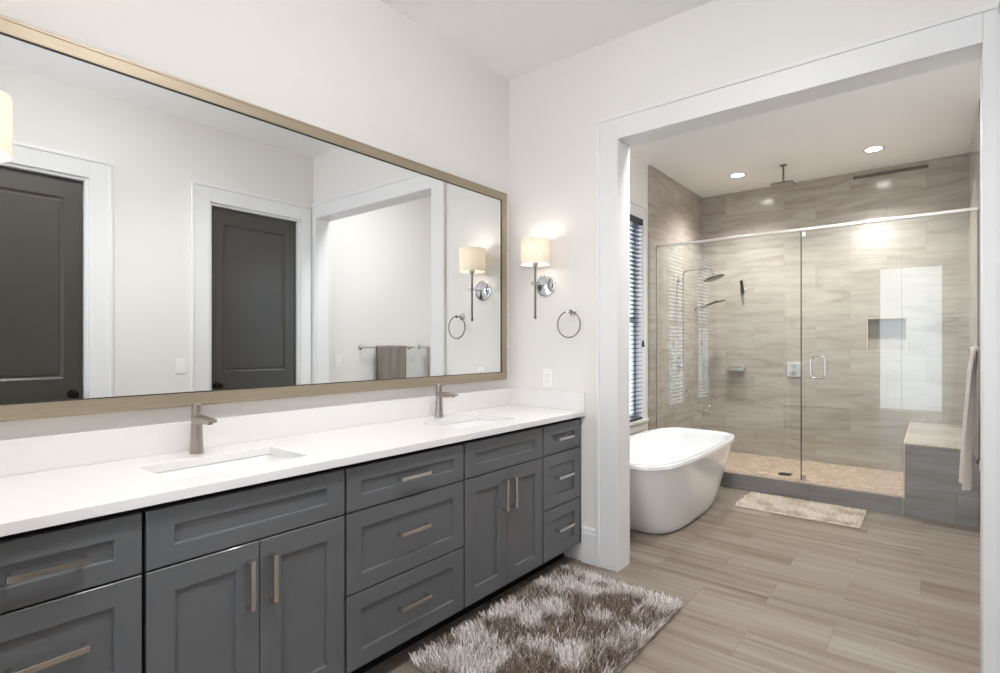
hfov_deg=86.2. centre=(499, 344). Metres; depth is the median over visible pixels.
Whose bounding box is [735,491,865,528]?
bath mat
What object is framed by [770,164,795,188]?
shower head
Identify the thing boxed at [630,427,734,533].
bathtub
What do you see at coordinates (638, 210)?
window
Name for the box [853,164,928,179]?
air vent
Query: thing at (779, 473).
floor drain
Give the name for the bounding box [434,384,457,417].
faucet
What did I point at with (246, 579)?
base cabinet
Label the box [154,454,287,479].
sink basin
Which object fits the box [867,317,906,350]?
niche
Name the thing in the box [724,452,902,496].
floor
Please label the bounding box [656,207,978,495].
shower enclosure
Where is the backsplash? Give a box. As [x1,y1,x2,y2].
[0,388,508,476]
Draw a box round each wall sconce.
[0,90,12,162]
[521,237,555,318]
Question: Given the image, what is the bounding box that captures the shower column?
[676,268,724,371]
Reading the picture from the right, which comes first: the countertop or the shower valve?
the shower valve
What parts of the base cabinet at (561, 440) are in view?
drawer, drawer, drawer, handle, handle, handle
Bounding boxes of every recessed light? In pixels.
[728,172,746,177]
[861,145,885,152]
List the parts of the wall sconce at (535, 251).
rod, lamp shade, plate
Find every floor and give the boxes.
[364,486,981,672]
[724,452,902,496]
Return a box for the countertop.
[0,388,585,536]
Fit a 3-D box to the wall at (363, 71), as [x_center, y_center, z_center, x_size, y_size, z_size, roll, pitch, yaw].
[-0.233,-0.226,3.279,0.205,3.048,8.206,0,0,39]
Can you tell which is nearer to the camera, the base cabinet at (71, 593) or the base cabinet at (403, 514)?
the base cabinet at (71, 593)
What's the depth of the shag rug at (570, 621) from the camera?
2.36 m
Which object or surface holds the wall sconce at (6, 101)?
attached to the wall
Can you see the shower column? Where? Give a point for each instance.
(679, 366)
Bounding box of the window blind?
[630,214,644,421]
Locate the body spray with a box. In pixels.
[740,280,745,293]
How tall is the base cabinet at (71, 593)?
0.870 m
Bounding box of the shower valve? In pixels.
[787,362,800,376]
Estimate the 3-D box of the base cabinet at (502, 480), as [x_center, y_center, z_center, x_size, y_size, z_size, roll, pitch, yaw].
[-0.161,0.863,2.800,0.577,0.870,0.624,0,0,39]
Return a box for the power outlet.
[543,369,552,386]
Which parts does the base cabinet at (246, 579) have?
door, false drawer, handle, handle, door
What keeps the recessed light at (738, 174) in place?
in the ceiling
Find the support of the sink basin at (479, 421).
in the countertop
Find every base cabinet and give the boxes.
[0,508,141,672]
[142,466,343,672]
[343,442,462,672]
[446,425,541,624]
[526,417,580,577]
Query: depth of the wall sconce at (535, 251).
3.23 m
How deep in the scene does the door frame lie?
3.00 m
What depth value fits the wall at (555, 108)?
3.17 m
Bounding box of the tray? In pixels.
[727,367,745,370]
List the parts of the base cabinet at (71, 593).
handle, handle, drawer, drawer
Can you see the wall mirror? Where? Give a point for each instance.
(167, 241)
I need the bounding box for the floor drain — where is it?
[778,472,791,475]
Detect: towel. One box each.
[959,346,979,489]
[973,347,979,460]
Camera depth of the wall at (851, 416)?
5.54 m
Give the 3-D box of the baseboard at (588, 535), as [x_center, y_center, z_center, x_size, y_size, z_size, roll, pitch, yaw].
[0.528,1.193,3.161,0.098,0.210,0.016,0,0,39]
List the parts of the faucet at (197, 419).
lever, spout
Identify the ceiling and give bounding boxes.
[380,0,979,197]
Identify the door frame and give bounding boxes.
[619,44,982,672]
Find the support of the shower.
attached to the wall at (363, 71)
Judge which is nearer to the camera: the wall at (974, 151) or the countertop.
the countertop
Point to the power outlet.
(547, 373)
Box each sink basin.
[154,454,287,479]
[442,419,497,427]
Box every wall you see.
[0,0,701,439]
[509,0,998,559]
[702,153,968,471]
[969,98,979,360]
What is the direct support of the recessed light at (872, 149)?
in the ceiling
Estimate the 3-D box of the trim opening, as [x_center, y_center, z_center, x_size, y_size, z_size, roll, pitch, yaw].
[1.243,-0.003,2.576,1.746,2.602,0.026,0,0,39]
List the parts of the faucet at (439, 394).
lever, spout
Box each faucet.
[189,403,216,453]
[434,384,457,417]
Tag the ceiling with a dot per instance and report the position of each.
(932, 114)
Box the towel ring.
[557,308,580,337]
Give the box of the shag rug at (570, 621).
[408,563,682,672]
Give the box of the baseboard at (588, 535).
[581,526,595,565]
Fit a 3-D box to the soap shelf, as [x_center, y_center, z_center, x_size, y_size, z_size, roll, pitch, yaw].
[2.706,0.278,6.114,0.180,0.060,0.100,0,0,39]
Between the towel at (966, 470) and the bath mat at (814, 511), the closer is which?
the towel at (966, 470)
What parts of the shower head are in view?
head plate, ceiling arm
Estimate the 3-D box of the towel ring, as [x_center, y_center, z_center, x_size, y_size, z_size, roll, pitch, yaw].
[0.425,-0.127,3.212,0.165,0.183,0.066,0,0,39]
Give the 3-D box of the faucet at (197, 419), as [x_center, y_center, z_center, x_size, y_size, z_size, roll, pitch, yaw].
[-1.068,0.308,1.921,0.154,0.180,0.049,0,0,39]
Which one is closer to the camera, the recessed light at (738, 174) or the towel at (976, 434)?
the towel at (976, 434)
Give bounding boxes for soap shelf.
[727,365,745,370]
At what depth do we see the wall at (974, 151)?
4.23 m
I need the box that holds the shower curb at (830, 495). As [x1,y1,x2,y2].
[720,472,903,515]
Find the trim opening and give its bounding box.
[596,2,999,672]
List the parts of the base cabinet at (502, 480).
door, false drawer, handle, handle, door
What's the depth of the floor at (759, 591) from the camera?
2.77 m
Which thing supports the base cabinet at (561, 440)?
on the floor at (759, 591)
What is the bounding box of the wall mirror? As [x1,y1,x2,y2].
[0,15,506,421]
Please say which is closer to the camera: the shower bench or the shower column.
the shower bench
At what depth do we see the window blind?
4.98 m
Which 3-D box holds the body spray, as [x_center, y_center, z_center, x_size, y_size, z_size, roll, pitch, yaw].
[2.761,-0.646,6.086,0.080,0.159,0.045,0,0,-45]
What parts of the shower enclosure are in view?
header rail, handle, door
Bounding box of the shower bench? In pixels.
[903,422,979,527]
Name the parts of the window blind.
head rail, rail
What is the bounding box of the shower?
[685,299,725,412]
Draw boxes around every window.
[630,200,648,433]
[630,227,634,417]
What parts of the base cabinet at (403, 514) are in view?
drawer, drawer, drawer, handle, handle, handle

